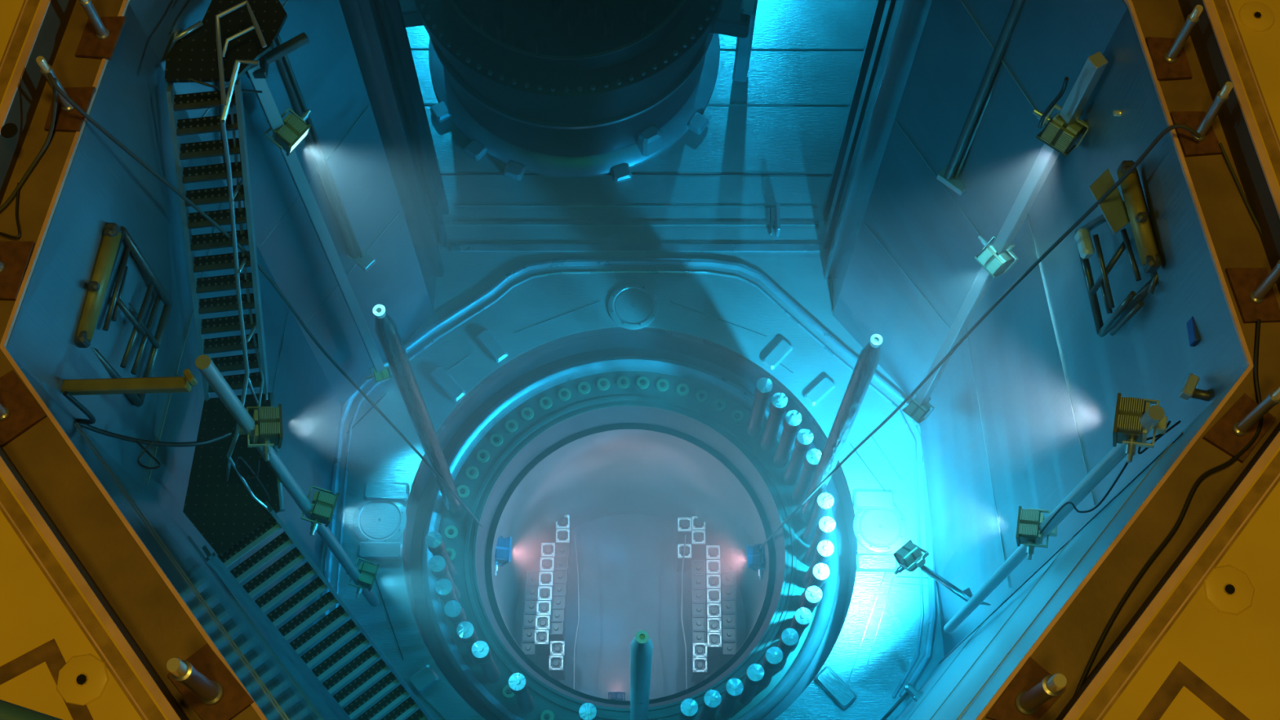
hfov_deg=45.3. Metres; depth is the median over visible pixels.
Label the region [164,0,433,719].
staircase
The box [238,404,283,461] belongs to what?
floodlight
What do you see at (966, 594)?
boom
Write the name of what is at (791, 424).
bolt
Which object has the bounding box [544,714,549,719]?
socket
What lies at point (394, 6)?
trim
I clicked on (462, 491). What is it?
socket
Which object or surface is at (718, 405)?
plug
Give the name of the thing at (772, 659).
bolt
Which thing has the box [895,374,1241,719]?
wall
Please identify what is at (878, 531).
hatch cover
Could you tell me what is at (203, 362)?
lamp pole
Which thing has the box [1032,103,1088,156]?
floodlight
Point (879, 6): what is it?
trim
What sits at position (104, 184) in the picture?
wall
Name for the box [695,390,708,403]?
plug
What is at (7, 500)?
trim
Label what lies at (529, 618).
assembly
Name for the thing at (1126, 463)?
cable
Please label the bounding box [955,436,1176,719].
trim
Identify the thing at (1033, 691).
post
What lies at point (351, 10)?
trim
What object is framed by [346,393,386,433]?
trim
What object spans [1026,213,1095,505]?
trim
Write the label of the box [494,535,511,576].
floodlight
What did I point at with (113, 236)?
rack
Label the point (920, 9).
trim
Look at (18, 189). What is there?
cable
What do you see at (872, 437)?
trim
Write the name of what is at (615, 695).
floodlight
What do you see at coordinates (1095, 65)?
lamp pole
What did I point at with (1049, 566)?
trim
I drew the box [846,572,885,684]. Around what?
trim
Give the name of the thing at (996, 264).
floodlight
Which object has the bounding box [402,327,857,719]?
vessel
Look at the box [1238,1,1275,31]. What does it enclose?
socket
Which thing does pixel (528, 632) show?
assembly
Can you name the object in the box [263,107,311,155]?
floodlight
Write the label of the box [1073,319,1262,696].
cable
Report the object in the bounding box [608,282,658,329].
hatch cover
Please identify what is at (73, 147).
trim
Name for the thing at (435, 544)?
bolt
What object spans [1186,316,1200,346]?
wall box
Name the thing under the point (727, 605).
assembly
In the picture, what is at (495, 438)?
socket
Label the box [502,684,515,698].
plug
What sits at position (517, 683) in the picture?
bolt
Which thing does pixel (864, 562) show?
pad
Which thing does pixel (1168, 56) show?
post
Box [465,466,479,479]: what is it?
plug
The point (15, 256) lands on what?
plate
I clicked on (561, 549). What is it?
assembly
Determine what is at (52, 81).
cable
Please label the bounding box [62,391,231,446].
cable
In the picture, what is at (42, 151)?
cable
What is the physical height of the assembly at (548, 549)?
0.960 m
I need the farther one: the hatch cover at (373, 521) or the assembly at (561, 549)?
the assembly at (561, 549)
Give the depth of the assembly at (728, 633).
23.36 m
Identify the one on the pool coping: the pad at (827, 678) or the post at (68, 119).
the post at (68, 119)
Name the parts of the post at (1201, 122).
plate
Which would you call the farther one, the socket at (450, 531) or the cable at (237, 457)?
the socket at (450, 531)
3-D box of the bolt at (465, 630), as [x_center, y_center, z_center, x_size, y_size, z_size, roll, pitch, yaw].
[-2.033,3.443,18.588,0.208,1.762,0.208,18,70,7]
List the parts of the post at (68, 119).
plate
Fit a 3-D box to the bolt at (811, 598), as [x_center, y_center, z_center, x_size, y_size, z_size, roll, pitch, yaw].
[2.032,3.059,18.765,0.208,1.762,0.208,31,72,11]
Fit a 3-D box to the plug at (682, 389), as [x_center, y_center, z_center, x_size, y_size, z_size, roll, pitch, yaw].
[0.576,0.399,20.713,0.176,0.055,0.176,0,69,0]
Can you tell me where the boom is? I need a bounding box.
[920,564,991,605]
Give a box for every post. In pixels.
[0,369,46,446]
[35,55,96,132]
[75,0,126,59]
[166,643,253,719]
[985,657,1066,719]
[1145,4,1203,80]
[1169,81,1233,156]
[1202,386,1279,462]
[1225,259,1279,323]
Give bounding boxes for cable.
[0,77,57,212]
[0,182,21,239]
[47,72,488,534]
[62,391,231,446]
[135,440,160,469]
[188,77,262,93]
[235,456,271,501]
[759,124,1201,548]
[1038,76,1068,128]
[1039,462,1128,533]
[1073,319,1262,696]
[1137,420,1181,454]
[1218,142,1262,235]
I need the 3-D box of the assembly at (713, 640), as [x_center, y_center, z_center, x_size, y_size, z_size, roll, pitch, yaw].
[1.126,4.398,23.638,0.210,0.960,0.210,0,69,0]
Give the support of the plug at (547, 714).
attached to the vessel
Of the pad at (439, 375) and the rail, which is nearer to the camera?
the rail
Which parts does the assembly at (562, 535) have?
frame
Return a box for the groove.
[0,0,1279,719]
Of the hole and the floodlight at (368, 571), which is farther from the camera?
the floodlight at (368, 571)
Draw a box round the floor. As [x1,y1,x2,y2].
[310,0,944,719]
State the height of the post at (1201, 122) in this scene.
0.514 m
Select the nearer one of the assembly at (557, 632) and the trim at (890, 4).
the trim at (890, 4)
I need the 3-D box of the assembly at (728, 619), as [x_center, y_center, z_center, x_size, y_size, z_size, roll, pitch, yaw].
[1.360,4.090,23.733,0.210,0.730,0.210,0,69,0]
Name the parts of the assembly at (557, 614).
frame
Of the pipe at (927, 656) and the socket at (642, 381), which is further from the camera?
the socket at (642, 381)
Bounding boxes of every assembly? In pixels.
[520,640,537,662]
[521,626,535,640]
[523,612,537,626]
[524,584,538,598]
[524,598,537,612]
[526,570,540,584]
[534,630,551,654]
[535,615,550,632]
[536,600,551,615]
[537,586,551,601]
[538,571,553,586]
[539,557,554,574]
[541,542,555,557]
[549,620,564,640]
[549,655,564,679]
[550,607,565,630]
[550,640,566,665]
[551,581,567,604]
[551,594,566,617]
[553,568,568,592]
[554,555,568,579]
[555,515,571,542]
[555,528,571,555]
[555,542,570,566]
[676,517,691,545]
[676,543,691,571]
[689,515,705,543]
[690,529,705,557]
[690,560,705,582]
[690,573,706,595]
[690,587,706,610]
[690,601,706,624]
[690,615,706,638]
[690,630,706,650]
[690,643,706,664]
[690,657,706,681]
[704,545,719,566]
[705,560,720,582]
[705,574,720,592]
[706,589,720,608]
[706,603,720,623]
[706,617,721,638]
[706,632,721,657]
[720,570,735,589]
[720,584,735,603]
[720,598,736,617]
[720,612,736,629]
[720,640,736,662]
[721,626,736,644]
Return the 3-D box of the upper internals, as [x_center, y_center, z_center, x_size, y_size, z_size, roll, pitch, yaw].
[-0.957,-4.759,20.590,4.294,2.425,4.229,-35,73,-13]
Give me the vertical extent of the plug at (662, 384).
0.055 m
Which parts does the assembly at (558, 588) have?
frame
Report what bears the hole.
on the deck
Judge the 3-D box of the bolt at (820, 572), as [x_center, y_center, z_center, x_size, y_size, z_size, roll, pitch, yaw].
[2.132,2.804,18.866,0.208,1.762,0.208,34,72,12]
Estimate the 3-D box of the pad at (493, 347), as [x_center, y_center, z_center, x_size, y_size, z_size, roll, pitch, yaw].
[-1.935,-0.188,20.059,0.200,0.070,0.482,-37,73,-13]
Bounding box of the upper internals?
[399,0,757,183]
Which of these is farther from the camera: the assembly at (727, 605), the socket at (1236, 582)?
the assembly at (727, 605)
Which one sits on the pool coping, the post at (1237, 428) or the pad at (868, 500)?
the post at (1237, 428)
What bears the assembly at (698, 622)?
in the vessel
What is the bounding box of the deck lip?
[0,0,1279,719]
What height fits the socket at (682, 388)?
0.029 m
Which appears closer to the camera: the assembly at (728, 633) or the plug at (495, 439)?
the plug at (495, 439)
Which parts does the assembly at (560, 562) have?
frame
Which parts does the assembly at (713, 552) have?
frame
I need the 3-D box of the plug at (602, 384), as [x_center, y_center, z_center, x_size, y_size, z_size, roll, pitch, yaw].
[-0.495,0.324,20.735,0.176,0.055,0.176,0,69,0]
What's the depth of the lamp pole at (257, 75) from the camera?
14.22 m
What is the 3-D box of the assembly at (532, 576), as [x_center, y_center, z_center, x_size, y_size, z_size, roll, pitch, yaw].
[-1.645,3.480,23.952,0.210,0.730,0.210,0,69,0]
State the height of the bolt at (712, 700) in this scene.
1.762 m
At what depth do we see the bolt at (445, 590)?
17.99 m
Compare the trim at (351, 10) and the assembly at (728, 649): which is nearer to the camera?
the trim at (351, 10)
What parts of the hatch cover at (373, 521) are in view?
lid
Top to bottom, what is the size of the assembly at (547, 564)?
0.960 m
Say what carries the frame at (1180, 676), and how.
on the deck
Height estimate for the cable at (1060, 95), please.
0.603 m
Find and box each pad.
[357,542,402,559]
[363,481,408,502]
[408,664,439,693]
[429,365,465,401]
[475,328,507,362]
[762,338,792,369]
[804,376,835,405]
[814,666,856,709]
[853,489,893,510]
[856,553,897,571]
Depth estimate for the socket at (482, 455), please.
20.34 m
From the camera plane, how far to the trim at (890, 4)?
17.40 m
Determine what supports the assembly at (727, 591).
in the vessel
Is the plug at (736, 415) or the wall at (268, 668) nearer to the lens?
the wall at (268, 668)
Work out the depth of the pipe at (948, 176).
13.61 m
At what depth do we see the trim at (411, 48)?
21.77 m
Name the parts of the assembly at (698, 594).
frame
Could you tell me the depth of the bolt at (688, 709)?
17.48 m
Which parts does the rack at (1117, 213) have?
plate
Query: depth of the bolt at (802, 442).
19.19 m
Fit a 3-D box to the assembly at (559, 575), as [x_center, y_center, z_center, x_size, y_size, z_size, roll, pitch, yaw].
[-1.238,3.459,24.027,0.210,0.730,0.210,0,69,0]
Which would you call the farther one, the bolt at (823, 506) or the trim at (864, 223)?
the bolt at (823, 506)
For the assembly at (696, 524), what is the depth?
23.92 m
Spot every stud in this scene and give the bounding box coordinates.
[372,304,464,518]
[630,630,653,719]
[797,333,882,525]
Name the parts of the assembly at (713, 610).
frame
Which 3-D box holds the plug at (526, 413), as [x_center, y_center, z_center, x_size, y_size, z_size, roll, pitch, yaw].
[-1.512,0.716,20.576,0.176,0.055,0.176,0,69,0]
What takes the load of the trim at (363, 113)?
attached to the wall at (326, 71)
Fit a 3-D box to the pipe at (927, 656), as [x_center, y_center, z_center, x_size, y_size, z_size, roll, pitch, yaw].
[-0.103,1.362,19.491,7.620,0.095,5.858,0,69,0]
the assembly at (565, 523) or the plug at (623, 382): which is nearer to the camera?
the plug at (623, 382)
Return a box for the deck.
[0,0,1279,719]
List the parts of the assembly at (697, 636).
frame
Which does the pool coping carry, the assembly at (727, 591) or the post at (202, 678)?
the post at (202, 678)
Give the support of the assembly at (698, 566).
in the vessel
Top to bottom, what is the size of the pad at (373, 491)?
0.070 m
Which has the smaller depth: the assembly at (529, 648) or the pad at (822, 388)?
the pad at (822, 388)
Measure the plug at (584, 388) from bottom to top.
0.055 m
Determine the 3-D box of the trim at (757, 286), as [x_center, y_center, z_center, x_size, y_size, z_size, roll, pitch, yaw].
[-0.104,1.439,19.472,7.297,0.040,5.667,0,69,0]
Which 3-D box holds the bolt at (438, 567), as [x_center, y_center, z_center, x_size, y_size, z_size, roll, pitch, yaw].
[-2.397,2.712,18.872,0.208,1.762,0.208,-39,74,-14]
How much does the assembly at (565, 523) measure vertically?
0.960 m
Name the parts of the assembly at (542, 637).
frame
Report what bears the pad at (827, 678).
on the floor
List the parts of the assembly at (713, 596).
frame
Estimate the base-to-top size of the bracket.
0.240 m
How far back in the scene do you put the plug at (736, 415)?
20.57 m
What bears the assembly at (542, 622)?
in the vessel
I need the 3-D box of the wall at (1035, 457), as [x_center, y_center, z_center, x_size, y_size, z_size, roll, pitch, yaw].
[3.645,0.392,14.843,0.456,9.930,3.234,-3,69,-1]
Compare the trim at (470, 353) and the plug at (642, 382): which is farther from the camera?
the plug at (642, 382)
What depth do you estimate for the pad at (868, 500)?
19.29 m
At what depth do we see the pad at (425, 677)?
18.44 m
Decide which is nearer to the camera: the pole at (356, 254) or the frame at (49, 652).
the frame at (49, 652)
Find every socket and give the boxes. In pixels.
[56,653,109,705]
[448,529,453,534]
[460,488,465,493]
[469,470,474,475]
[480,453,485,457]
[493,436,498,442]
[506,688,511,693]
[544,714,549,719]
[640,379,644,384]
[660,382,665,386]
[680,386,684,391]
[1203,564,1254,615]
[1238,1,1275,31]
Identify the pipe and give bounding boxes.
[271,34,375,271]
[936,0,1025,195]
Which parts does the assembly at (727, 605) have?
frame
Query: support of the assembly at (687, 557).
in the vessel
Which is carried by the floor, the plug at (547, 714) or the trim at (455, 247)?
the trim at (455, 247)
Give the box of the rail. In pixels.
[0,699,62,719]
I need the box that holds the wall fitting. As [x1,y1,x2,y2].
[1112,110,1121,115]
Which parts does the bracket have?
plate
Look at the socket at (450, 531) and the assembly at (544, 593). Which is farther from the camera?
the assembly at (544, 593)
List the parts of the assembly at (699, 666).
frame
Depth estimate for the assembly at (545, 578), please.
23.59 m
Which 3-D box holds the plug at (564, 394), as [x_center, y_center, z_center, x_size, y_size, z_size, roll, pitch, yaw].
[-1.019,0.460,20.679,0.176,0.055,0.176,0,69,0]
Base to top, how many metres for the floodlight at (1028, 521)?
0.307 m
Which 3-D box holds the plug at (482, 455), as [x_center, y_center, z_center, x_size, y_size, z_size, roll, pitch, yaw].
[-2.084,1.272,20.354,0.176,0.055,0.176,0,69,0]
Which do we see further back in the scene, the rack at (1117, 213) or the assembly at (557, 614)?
the assembly at (557, 614)
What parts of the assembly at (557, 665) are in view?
frame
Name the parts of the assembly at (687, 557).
frame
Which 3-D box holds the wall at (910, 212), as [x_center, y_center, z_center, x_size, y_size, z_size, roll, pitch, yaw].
[3.234,-1.607,15.623,0.600,9.930,1.983,-22,70,-9]
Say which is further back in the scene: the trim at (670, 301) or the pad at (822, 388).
the trim at (670, 301)
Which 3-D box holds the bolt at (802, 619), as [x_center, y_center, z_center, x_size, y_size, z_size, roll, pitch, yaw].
[1.901,3.296,18.672,0.208,1.762,0.208,-17,70,-7]
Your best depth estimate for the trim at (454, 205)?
20.84 m
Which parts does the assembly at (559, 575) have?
frame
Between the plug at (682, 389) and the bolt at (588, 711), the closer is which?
the bolt at (588, 711)
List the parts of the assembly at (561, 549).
frame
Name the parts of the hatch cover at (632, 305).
lid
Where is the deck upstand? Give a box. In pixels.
[0,0,1279,719]
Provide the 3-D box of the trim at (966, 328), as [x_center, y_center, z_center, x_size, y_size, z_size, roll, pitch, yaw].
[3.626,0.944,16.039,0.010,0.010,2.927,-4,69,-2]
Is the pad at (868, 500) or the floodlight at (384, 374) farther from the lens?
the pad at (868, 500)
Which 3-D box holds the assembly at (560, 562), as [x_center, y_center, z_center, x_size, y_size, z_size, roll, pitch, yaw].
[-1.226,3.269,24.102,0.210,0.730,0.210,0,69,0]
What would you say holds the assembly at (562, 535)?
in the vessel
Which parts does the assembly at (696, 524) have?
frame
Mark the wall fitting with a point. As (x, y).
(1116, 113)
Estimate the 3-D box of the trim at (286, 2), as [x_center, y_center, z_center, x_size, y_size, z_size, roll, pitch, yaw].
[-3.132,-2.674,12.686,0.010,0.010,1.869,26,71,10]
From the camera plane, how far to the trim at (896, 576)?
19.00 m
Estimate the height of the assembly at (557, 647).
0.960 m
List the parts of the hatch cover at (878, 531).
lid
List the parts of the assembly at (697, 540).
frame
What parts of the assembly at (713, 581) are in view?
frame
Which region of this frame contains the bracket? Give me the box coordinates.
[768,201,780,236]
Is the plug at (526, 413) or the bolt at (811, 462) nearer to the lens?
the bolt at (811, 462)
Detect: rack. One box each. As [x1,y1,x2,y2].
[74,222,172,407]
[1074,160,1161,337]
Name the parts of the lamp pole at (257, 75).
hanger arm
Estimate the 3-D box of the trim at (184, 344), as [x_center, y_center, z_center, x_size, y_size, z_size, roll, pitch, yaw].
[-3.810,-0.235,12.909,0.010,0.010,2.692,7,69,2]
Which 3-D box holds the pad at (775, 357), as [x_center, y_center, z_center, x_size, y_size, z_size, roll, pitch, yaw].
[1.798,-0.074,20.039,0.200,0.070,0.432,40,74,14]
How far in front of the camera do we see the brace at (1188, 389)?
10.27 m
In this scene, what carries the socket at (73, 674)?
on the deck
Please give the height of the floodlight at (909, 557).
0.335 m
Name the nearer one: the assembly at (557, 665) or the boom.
the boom
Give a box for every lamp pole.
[195,354,378,606]
[216,32,389,382]
[915,51,1107,406]
[943,404,1164,633]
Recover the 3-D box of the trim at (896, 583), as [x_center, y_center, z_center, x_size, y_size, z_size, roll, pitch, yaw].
[3.476,2.783,18.966,0.601,0.008,0.012,4,69,1]
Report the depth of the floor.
20.43 m
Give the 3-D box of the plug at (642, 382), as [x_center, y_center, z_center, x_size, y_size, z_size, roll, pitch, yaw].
[0.037,0.304,20.747,0.176,0.055,0.176,0,69,0]
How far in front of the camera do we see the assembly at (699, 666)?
23.16 m
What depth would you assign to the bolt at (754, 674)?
17.81 m
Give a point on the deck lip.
(6, 473)
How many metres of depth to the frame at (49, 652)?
8.57 m
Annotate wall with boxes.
[5,4,342,653]
[10,355,355,719]
[129,0,433,407]
[832,0,1127,399]
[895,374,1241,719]
[920,8,1247,656]
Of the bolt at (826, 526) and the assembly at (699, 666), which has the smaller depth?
the bolt at (826, 526)
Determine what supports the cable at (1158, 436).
attached to the lamp pole at (1154, 414)
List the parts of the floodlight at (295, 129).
glass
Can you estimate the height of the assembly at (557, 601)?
0.730 m
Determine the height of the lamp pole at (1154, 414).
7.150 m
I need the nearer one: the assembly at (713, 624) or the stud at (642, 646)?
the stud at (642, 646)
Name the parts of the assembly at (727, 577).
frame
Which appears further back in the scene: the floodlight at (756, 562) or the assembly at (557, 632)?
the assembly at (557, 632)
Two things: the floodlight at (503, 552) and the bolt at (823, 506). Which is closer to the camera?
the bolt at (823, 506)
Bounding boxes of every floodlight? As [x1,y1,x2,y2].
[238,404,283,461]
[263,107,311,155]
[300,485,339,535]
[346,557,379,598]
[364,361,392,382]
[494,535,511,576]
[607,691,626,701]
[746,543,765,579]
[893,539,928,574]
[901,392,934,423]
[973,235,1018,278]
[1015,506,1057,559]
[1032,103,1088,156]
[1112,392,1167,462]
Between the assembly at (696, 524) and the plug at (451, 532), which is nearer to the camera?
the plug at (451, 532)
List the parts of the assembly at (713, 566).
frame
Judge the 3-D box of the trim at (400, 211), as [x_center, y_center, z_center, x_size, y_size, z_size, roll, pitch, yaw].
[-3.224,-1.035,17.198,0.010,0.010,1.737,33,72,12]
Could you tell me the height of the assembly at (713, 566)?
0.960 m
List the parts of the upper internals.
deck plate, support leg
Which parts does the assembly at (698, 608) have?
frame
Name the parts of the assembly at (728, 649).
frame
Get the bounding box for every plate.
[0,241,35,300]
[419,676,477,719]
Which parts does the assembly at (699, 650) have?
frame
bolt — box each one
[425,531,457,580]
[428,555,460,600]
[435,578,466,618]
[444,600,466,644]
[456,621,479,665]
[471,640,500,683]
[508,672,534,713]
[578,702,597,719]
[679,698,697,719]
[697,689,721,719]
[718,678,743,717]
[737,663,764,704]
[746,377,772,437]
[757,646,782,688]
[760,392,787,451]
[773,409,801,467]
[774,628,798,671]
[783,429,813,485]
[789,607,812,652]
[791,448,821,504]
[791,586,822,623]
[798,563,830,607]
[802,493,834,545]
[802,540,834,587]
[804,515,835,566]
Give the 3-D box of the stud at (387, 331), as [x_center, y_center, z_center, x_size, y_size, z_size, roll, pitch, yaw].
[-2.387,0.762,17.006,0.210,6.660,0.210,0,69,0]
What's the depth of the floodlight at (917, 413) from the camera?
17.80 m
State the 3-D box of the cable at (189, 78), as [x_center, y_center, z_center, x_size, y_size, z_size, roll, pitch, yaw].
[-3.092,-2.022,11.516,0.462,0.515,0.122,-24,71,-9]
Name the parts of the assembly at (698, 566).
frame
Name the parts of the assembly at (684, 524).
frame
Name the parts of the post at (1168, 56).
plate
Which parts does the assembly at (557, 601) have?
frame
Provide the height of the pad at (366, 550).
0.070 m
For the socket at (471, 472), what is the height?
0.029 m
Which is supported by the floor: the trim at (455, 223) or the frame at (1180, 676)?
the trim at (455, 223)
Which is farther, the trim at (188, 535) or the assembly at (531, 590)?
the assembly at (531, 590)
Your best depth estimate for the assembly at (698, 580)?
23.72 m
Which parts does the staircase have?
rail post, handrail, rail post, handrail, handrail, handrail, rail post, handrail, handrail, handrail, rail post, rail post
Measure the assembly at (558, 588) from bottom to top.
0.730 m
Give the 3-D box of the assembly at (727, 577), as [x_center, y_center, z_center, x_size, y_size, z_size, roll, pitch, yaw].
[1.364,3.482,23.971,0.210,0.730,0.210,0,69,0]
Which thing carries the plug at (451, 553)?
attached to the vessel
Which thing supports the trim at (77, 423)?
attached to the wall at (268, 668)
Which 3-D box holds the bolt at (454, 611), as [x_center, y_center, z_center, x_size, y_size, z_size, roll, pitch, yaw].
[-2.187,3.213,18.677,0.208,1.762,0.208,-8,69,-4]
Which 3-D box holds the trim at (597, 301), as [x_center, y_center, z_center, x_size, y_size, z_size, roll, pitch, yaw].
[-1.098,-0.564,20.246,1.225,0.008,0.012,-21,70,-8]
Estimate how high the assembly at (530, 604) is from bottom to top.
0.730 m
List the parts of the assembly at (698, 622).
frame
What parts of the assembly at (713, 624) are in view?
frame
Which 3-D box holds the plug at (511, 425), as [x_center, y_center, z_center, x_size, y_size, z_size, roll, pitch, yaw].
[-1.720,0.876,20.512,0.176,0.055,0.176,0,69,0]
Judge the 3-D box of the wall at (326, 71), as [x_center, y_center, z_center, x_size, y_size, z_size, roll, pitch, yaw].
[-3.389,-1.646,15.595,0.588,9.930,2.048,24,70,9]
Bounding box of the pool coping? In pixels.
[0,0,1279,719]
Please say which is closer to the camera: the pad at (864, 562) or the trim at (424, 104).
the pad at (864, 562)
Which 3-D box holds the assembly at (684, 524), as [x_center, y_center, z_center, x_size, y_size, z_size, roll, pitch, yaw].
[0.693,2.717,24.293,0.210,0.960,0.210,0,69,0]
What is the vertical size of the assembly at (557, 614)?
0.730 m
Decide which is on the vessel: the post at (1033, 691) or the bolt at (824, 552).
the bolt at (824, 552)
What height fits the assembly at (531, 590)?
0.730 m
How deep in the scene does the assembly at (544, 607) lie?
23.41 m
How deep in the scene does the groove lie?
8.80 m
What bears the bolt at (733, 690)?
on the vessel
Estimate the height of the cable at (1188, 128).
11.481 m
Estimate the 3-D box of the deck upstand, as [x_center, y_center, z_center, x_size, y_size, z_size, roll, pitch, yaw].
[-0.089,-2.314,10.355,8.681,0.315,12.810,0,69,0]
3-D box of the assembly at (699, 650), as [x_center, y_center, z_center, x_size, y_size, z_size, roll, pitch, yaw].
[0.903,4.544,23.579,0.210,0.960,0.210,0,69,0]
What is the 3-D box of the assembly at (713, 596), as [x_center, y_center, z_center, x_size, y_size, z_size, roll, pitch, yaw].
[1.129,3.772,23.883,0.210,0.960,0.210,0,69,0]
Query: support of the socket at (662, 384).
attached to the plug at (662, 384)
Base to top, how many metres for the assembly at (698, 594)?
0.730 m
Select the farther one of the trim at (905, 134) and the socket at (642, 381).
the socket at (642, 381)
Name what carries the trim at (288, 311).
attached to the wall at (104, 184)
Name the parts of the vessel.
core plate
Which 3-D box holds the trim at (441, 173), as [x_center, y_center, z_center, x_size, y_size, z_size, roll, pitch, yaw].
[-0.133,-2.546,21.026,10.000,0.010,0.020,0,69,0]
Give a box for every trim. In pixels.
[0,0,1253,719]
[0,0,1279,719]
[75,422,289,719]
[146,203,222,484]
[188,535,323,719]
[201,0,288,117]
[238,311,288,564]
[260,106,368,244]
[305,210,400,324]
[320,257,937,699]
[334,270,924,698]
[338,0,439,310]
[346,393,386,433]
[374,577,403,660]
[377,0,447,247]
[386,0,448,214]
[410,48,863,50]
[423,103,848,105]
[440,173,831,175]
[446,353,471,371]
[451,244,820,251]
[453,204,817,206]
[453,221,818,225]
[513,301,599,333]
[670,301,766,337]
[822,0,886,214]
[822,0,896,248]
[830,0,932,315]
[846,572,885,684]
[849,443,897,506]
[863,222,950,329]
[866,576,893,666]
[871,436,902,479]
[895,120,980,235]
[896,576,927,578]
[896,582,928,586]
[906,618,986,719]
[929,531,1076,719]
[937,432,1182,664]
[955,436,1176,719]
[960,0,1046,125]
[966,328,1009,587]
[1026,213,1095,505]
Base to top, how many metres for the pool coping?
0.050 m
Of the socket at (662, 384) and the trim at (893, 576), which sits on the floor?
the trim at (893, 576)
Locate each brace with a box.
[61,368,197,395]
[1178,373,1209,401]
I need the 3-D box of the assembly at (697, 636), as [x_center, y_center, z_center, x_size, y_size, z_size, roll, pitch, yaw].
[0.901,4.347,23.694,0.210,0.730,0.210,0,69,0]
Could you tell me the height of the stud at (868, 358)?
6.200 m
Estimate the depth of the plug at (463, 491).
20.16 m
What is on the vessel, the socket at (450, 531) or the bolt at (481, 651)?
the bolt at (481, 651)
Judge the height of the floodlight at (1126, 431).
0.322 m
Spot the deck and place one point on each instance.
(1237, 656)
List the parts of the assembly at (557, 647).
frame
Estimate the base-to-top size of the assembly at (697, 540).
0.960 m
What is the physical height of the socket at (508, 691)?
0.029 m
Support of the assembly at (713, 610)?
in the vessel
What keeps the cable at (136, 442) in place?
hanging from the cable at (84, 423)
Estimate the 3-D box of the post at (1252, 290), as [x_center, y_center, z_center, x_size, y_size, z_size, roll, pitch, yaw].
[3.920,-0.503,9.565,0.255,0.512,0.401,-7,69,-3]
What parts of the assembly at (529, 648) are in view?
frame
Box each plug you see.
[444,525,457,539]
[445,547,456,560]
[457,484,469,497]
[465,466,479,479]
[476,449,489,462]
[489,433,502,446]
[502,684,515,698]
[504,419,518,432]
[520,407,533,420]
[538,396,551,408]
[540,709,554,719]
[557,387,571,400]
[577,382,591,395]
[596,377,609,391]
[617,376,630,388]
[635,376,648,389]
[656,378,669,391]
[675,383,688,396]
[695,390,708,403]
[712,398,725,411]
[730,409,743,422]
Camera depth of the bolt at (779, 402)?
19.37 m
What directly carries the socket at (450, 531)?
attached to the plug at (451, 532)
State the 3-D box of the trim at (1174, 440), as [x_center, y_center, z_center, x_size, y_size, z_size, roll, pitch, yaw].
[3.664,2.084,14.519,0.086,8.600,0.016,-28,71,-11]
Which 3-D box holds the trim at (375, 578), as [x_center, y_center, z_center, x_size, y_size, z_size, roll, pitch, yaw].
[-3.110,3.080,18.807,0.012,0.008,1.289,-20,70,-8]
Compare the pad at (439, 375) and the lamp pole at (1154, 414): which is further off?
the pad at (439, 375)
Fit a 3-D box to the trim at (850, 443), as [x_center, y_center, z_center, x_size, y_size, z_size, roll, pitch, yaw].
[2.962,1.458,19.482,0.012,0.008,1.001,-31,72,-12]
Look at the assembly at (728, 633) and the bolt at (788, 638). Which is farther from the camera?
the assembly at (728, 633)
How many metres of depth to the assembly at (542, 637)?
23.30 m
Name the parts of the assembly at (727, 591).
frame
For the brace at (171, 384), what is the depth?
10.58 m
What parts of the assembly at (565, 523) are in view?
frame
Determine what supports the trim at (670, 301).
on the floor
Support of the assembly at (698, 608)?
in the vessel
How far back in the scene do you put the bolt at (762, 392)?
19.45 m
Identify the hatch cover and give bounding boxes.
[352,499,406,542]
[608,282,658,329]
[853,505,906,552]
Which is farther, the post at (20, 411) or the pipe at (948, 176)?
the pipe at (948, 176)
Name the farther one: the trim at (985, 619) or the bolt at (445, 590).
the bolt at (445, 590)
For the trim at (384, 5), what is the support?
on the floor
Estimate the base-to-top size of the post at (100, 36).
0.509 m
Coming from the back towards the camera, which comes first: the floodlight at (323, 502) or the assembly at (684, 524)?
the assembly at (684, 524)
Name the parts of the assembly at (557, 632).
frame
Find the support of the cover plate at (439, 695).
on the floor
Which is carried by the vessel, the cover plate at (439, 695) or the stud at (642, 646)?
the stud at (642, 646)
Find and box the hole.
[0,123,17,137]
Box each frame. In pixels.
[0,638,93,719]
[1137,661,1249,719]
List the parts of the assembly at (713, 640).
frame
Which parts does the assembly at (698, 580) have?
frame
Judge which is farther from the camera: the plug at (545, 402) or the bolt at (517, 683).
the plug at (545, 402)
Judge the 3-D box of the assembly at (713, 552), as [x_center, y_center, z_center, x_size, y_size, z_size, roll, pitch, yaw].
[1.131,3.133,24.133,0.210,0.960,0.210,0,69,0]
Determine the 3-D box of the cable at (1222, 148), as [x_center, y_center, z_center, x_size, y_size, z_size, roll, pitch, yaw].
[3.964,-1.038,10.009,0.031,0.041,0.881,-16,70,-6]

